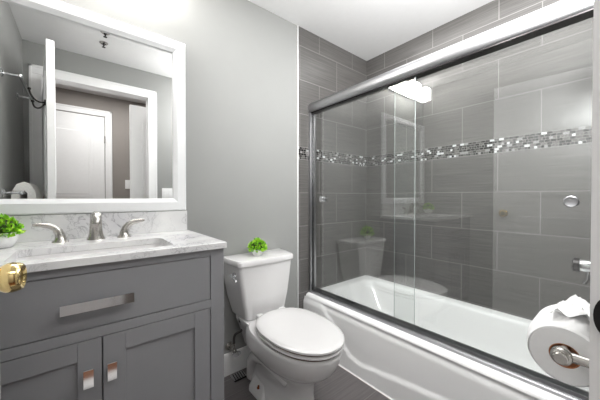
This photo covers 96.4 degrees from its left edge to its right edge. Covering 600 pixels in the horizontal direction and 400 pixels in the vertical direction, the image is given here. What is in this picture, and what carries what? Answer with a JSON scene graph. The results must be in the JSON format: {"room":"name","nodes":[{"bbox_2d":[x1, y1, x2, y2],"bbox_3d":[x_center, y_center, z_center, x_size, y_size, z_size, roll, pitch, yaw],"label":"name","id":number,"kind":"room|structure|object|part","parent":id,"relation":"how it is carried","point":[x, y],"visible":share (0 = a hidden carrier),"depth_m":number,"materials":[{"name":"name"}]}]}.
{"room":"bathroom","nodes":[
{"label":"bathroom","id":0,"kind":"room"},
{"bbox_2d":[0,262,26,292],"bbox_3d":[-0.399,0.046,0.193,0.142,2.060,0.776,0,1,-33],"label":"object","id":1,"kind":"structure","parent":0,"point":[13,275],"depth_m":0.47,"materials":[{"name":"gold metal"}]},
{"bbox_2d":[8,0,296,353],"bbox_3d":[-0.709,-0.090,1.485,1.698,2.367,0.100,-1,1,-39],"label":"wall","id":2,"kind":"structure","parent":0,"point":[241,56],"depth_m":1.67,"materials":[{"name":"paint"}]},
{"bbox_2d":[0,0,185,214],"bbox_3d":[-0.931,-0.392,1.214,0.788,0.900,0.030,-1,1,-39],"label":"wall mirror","id":3,"kind":"object","parent":2,"relation":"attached to","point":[93,105],"visible":0.96,"depth_m":1.20,"materials":[{"name":"white mirror"}]},
{"bbox_2d":[9,210,186,242],"bbox_3d":[-0.936,0.114,1.223,0.802,0.108,0.020,-1,1,-39],"label":"backsplash","id":4,"kind":"structure","parent":2,"relation":"attached to","point":[74,226],"depth_m":1.24,"materials":[{"name":"grey stone"}]},
{"bbox_2d":[225,318,242,356],"bbox_3d":[-0.389,0.811,1.614,0.077,0.230,0.117,-1,1,-39],"label":"supply valve","id":5,"kind":"object","parent":2,"relation":"attached to","point":[230,345],"visible":0.85,"depth_m":1.60,"materials":[{"name":"silver metal"}]},
{"bbox_3d":[-0.377,0.902,1.580,0.052,0.026,0.028,-1,1,-39],"label":"oval handle","id":6,"kind":"part","parent":5,"relation":"part of","materials":[{"name":"silver metal"}]},
{"bbox_2d":[224,346,250,376],"bbox_3d":[-0.321,1.005,1.740,0.778,0.132,0.013,-1,1,-39],"label":"baseboard","id":7,"kind":"structure","parent":2,"relation":"attached to","point":[232,364],"depth_m":1.67,"materials":[{"name":"white paint"}]},
{"bbox_2d":[297,25,298,307],"bbox_3d":[-0.016,-0.106,1.978,0.006,2.347,0.010,-1,1,-39],"label":"trim","id":8,"kind":"structure","parent":2,"relation":"attached to","point":[297,25],"depth_m":1.97,"materials":[{"name":"white paint"}]},
{"bbox_2d":[308,0,593,399],"bbox_3d":[0.571,-0.011,1.473,0.072,1.444,1.528,-1,1,-39],"label":"shower door frame","id":9,"kind":"object","parent":2,"relation":"attached to","point":[563,13],"visible":1,"depth_m":1.24,"materials":[{"name":"metal"}]},
{"bbox_2d":[319,77,415,331],"bbox_3d":[0.336,0.023,1.725,0.046,1.348,0.823,-1,1,-39],"label":"sliding glass panel","id":10,"kind":"object","parent":9,"relation":"in","point":[321,198],"visible":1,"depth_m":1.42,"materials":[{"name":"clear glass"}]},
{"bbox_3d":[0.159,-0.007,1.933,0.033,0.044,0.044,-1,1,-39],"label":"knob","id":11,"kind":"part","parent":10,"relation":"part of","materials":[{"name":"silver metal"}]},
{"bbox_3d":[0.346,0.023,1.734,0.006,1.348,0.823,-1,1,-39],"label":"glass pane","id":12,"kind":"part","parent":10,"relation":"part of","materials":[{"name":"clear glass"}]},
{"bbox_2d":[394,18,586,287],"bbox_3d":[0.802,0.028,1.216,0.016,1.348,0.825,-1,1,-39],"label":"sliding glass panel","id":13,"kind":"object","parent":9,"relation":"in","point":[570,201],"visible":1,"depth_m":1.02,"materials":[{"name":"glass"}]},
{"bbox_3d":[0.989,0.006,0.977,0.005,0.042,0.042,-1,1,-39],"label":"finger pull","id":14,"kind":"part","parent":13,"relation":"part of","materials":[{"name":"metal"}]},
{"bbox_2d":[224,365,389,399],"bbox_3d":[0.132,1.077,1.189,2.613,0.001,1.640,-1,1,-39],"label":"floor","id":15,"kind":"structure","parent":0,"point":[341,385],"depth_m":1.52,"materials":[{"name":"tile"}]},
{"bbox_2d":[0,248,223,399],"bbox_3d":[-0.772,0.636,1.031,0.807,0.884,0.528,-1,1,-39],"label":"vanity cabinet","id":16,"kind":"object","parent":15,"relation":"on","point":[150,328],"visible":0.94,"depth_m":0.88,"materials":[{"name":"grey paint"}]},
{"bbox_3d":[-0.768,0.699,0.751,0.344,0.530,0.019,-1,1,-39],"label":"door","id":17,"kind":"part","parent":16,"relation":"part of","materials":[{"name":"grey paint"}]},
{"bbox_3d":[-0.646,0.541,0.818,0.026,0.056,0.029,-1,1,-39],"label":"door pull","id":18,"kind":"part","parent":16,"relation":"part of","materials":[{"name":"silver metal"}]},
{"bbox_3d":[-0.622,0.318,0.831,0.182,0.029,0.034,-1,1,-39],"label":"drawer pull","id":19,"kind":"part","parent":16,"relation":"part of","materials":[{"name":"silver metal"}]},
{"bbox_3d":[-0.633,0.312,0.856,0.692,0.170,0.019,-1,1,-39],"label":"drawer","id":20,"kind":"part","parent":16,"relation":"part of","materials":[{"name":"grey paint"}]},
{"bbox_3d":[-0.600,0.540,0.855,0.026,0.056,0.029,-1,1,-39],"label":"door pull","id":21,"kind":"part","parent":16,"relation":"part of","materials":[{"name":"silver metal"}]},
{"bbox_2d":[0,210,226,272],"bbox_3d":[-0.776,0.129,1.034,0.812,0.132,0.515,-1,1,-39],"label":"countertop","id":22,"kind":"structure","parent":16,"relation":"on","point":[167,228],"depth_m":1.10,"materials":[{"name":"grey stone"}]},
{"bbox_2d":[0,213,26,248],"bbox_3d":[-1.079,0.109,0.961,0.140,0.125,0.137,-1,1,-39],"label":"potted plant","id":23,"kind":"object","parent":22,"relation":"on","point":[10,228],"visible":1,"depth_m":0.96,"materials":[{"name":"green plant"}]},
{"bbox_3d":[-1.079,0.144,0.961,0.100,0.054,0.100,-1,1,-39],"label":"pot","id":24,"kind":"part","parent":23,"relation":"part of","materials":[{"name":"white ceramic"}]},
{"bbox_2d":[32,211,144,242],"bbox_3d":[-0.864,0.108,1.127,0.377,0.123,0.119,-1,1,-39],"label":"faucet","id":25,"kind":"object","parent":22,"relation":"on","point":[95,228],"visible":1,"depth_m":1.13,"materials":[{"name":"silver metal"}]},
{"bbox_3d":[-0.988,0.130,1.067,0.108,0.081,0.056,-1,1,-39],"label":"lever handle","id":26,"kind":"part","parent":25,"relation":"part of","materials":[{"name":"silver metal"}]},
{"bbox_3d":[-0.859,0.108,1.129,0.066,0.123,0.115,-1,1,-39],"label":"spout","id":27,"kind":"part","parent":25,"relation":"part of","materials":[{"name":"silver metal"}]},
{"bbox_3d":[-0.780,0.128,1.236,0.108,0.081,0.056,-1,1,-39],"label":"lever handle","id":28,"kind":"part","parent":25,"relation":"part of","materials":[{"name":"silver metal"}]},
{"bbox_2d":[13,244,164,261],"bbox_3d":[-0.719,0.263,0.967,0.468,0.133,0.256,-1,1,-39],"label":"sink","id":29,"kind":"object","parent":22,"relation":"in","point":[56,255],"visible":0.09,"depth_m":1.03,"materials":[{"name":"white ceramic"}]},
{"bbox_3d":[-0.498,0.697,0.970,0.344,0.530,0.019,-1,1,-39],"label":"door","id":30,"kind":"part","parent":16,"relation":"part of","materials":[{"name":"grey paint"}]},
{"bbox_2d":[230,370,246,381],"bbox_3d":[-0.372,1.068,1.630,0.087,0.007,0.076,-1,1,-39],"label":"floor vent","id":31,"kind":"object","parent":15,"relation":"in","point":[239,375],"visible":0.88,"depth_m":1.62,"materials":[{"name":"metal"}]},
{"bbox_2d":[224,248,343,399],"bbox_3d":[-0.075,0.706,1.449,0.450,0.735,0.749,-1,1,-39],"label":"toilet","id":32,"kind":"object","parent":15,"relation":"on","point":[293,349],"visible":1,"depth_m":1.39,"materials":[{"name":"white ceramic"}]},
{"bbox_3d":[-0.361,0.422,1.466,0.031,0.038,0.077,-1,1,-39],"label":"flush lever","id":33,"kind":"part","parent":32,"relation":"part of","materials":[{"name":"silver metal"}]},
{"bbox_2d":[247,237,267,255],"bbox_3d":[-0.256,0.280,1.626,0.121,0.113,0.127,-1,1,-39],"label":"potted plant","id":34,"kind":"object","parent":32,"relation":"on","point":[258,245],"visible":1,"depth_m":1.60,"materials":[{"name":"green plant"}]},
{"bbox_3d":[-0.258,0.317,1.626,0.068,0.040,0.068,-1,1,-39],"label":"pot","id":35,"kind":"part","parent":34,"relation":"part of","materials":[{"name":"white ceramic"}]},
{"bbox_3d":[-0.238,0.535,1.659,0.420,0.323,0.199,-1,1,-39],"label":"tank","id":36,"kind":"part","parent":32,"relation":"part of","materials":[{"name":"white ceramic"}]},
{"bbox_3d":[-0.237,0.355,1.656,0.436,0.037,0.218,-1,1,-39],"label":"tank lid","id":37,"kind":"part","parent":32,"relation":"part of","materials":[{"name":"white ceramic"}]},
{"bbox_3d":[-0.004,0.668,1.347,0.356,0.014,0.498,-1,1,-39],"label":"seat","id":38,"kind":"part","parent":32,"relation":"part of","materials":[{"name":"white plastic"}]},
{"bbox_3d":[-0.003,0.642,1.347,0.358,0.022,0.501,-1,1,-39],"label":"seat lid","id":39,"kind":"part","parent":32,"relation":"part of","materials":[{"name":"white plastic"}]},
{"bbox_2d":[303,275,588,399],"bbox_3d":[0.801,0.889,1.668,0.759,0.365,1.525,-1,1,-39],"label":"bathtub","id":40,"kind":"object","parent":15,"relation":"on","point":[401,365],"visible":0.71,"depth_m":1.57,"materials":[{"name":"white ceramic"}]},
{"bbox_2d":[338,364,393,399],"bbox_3d":[0.504,1.071,1.429,0.010,0.006,1.525,-1,1,-39],"label":"trim","id":41,"kind":"structure","parent":40,"relation":"attached to","point":[387,396],"depth_m":1.57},
{"bbox_2d":[299,26,366,308],"bbox_3d":[0.300,-0.108,2.235,0.815,2.347,0.001,-1,1,-39],"label":"tiled wall","id":42,"kind":"structure","parent":0,"point":[326,69],"depth_m":2.21,"materials":[{"name":"grey tile"}]},
{"bbox_2d":[248,0,493,60],"bbox_3d":[0.091,-1.286,0.349,4.000,0.050,2.950,-1,1,-39],"label":"ceiling","id":43,"kind":"structure","parent":0,"point":[366,29],"depth_m":1.88,"materials":[{"name":"paint"}]},
{"bbox_2d":[366,0,592,319],"bbox_3d":[1.099,-0.105,1.899,0.001,2.347,1.537,-1,1,-39],"label":"wall","id":44,"kind":"structure","parent":0,"point":[494,152],"depth_m":1.74,"materials":[{"name":"grey tile"}]},
{"bbox_3d":[0.682,-0.079,0.499,2.613,2.367,0.110,-1,1,-39],"label":"wall","id":45,"kind":"structure","parent":0,"visible":0},
{"bbox_2d":[550,344,588,367],"bbox_3d":[0.485,0.252,0.458,0.163,0.048,0.068,-1,1,-39],"label":"toilet paper holder","id":46,"kind":"object","parent":45,"relation":"attached to","point":[561,354],"visible":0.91,"depth_m":0.42,"materials":[{"name":"silver metal"}]},
{"bbox_2d":[527,294,589,386],"bbox_3d":[0.490,0.250,0.492,0.113,0.133,0.109,-1,1,-39],"label":"toilet paper roll","id":47,"kind":"object","parent":46,"relation":"on","point":[567,322],"visible":0.87,"depth_m":0.47,"materials":[{"name":"paper"}]},
{"bbox_3d":[0.423,0.252,0.433,0.027,0.027,0.027,-1,1,-39],"label":"knob","id":48,"kind":"part","parent":46,"relation":"part of","materials":[{"name":"silver metal"}]},
{"bbox_3d":[0.446,0.252,0.414,0.048,0.048,0.050,-1,1,-39],"label":"post","id":49,"kind":"part","parent":46,"relation":"part of","materials":[{"name":"silver metal"}]},
{"bbox_2d":[589,0,599,399],"bbox_3d":[0.125,0.008,0.060,0.924,2.162,0.129,-1,1,-39],"label":"trim","id":50,"kind":"structure","parent":45,"relation":"attached to","point":[594,343],"depth_m":0.35,"materials":[{"name":"white paint"}]},
{"bbox_3d":[0.408,0.150,0.322,0.004,0.052,0.076,-1,1,-39],"label":"strike plate","id":51,"kind":"part","parent":50,"relation":"part of","materials":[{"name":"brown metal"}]},
{"label":"tiled wall","id":52,"kind":"structure","parent":0,"visible":0},
{"bbox_2d":[572,257,589,284],"bbox_3d":[1.264,0.291,1.144,0.150,0.157,0.143,-1,1,-39],"label":"shower valve","id":53,"kind":"object","parent":52,"relation":"attached to","point":[578,264],"visible":0.77,"depth_m":1.16,"materials":[{"name":"silver metal"}]},
{"bbox_3d":[1.246,0.314,1.166,0.054,0.109,0.058,-1,1,-39],"label":"lever handle","id":54,"kind":"part","parent":53,"relation":"part of","materials":[{"name":"silver metal"}]}
]}

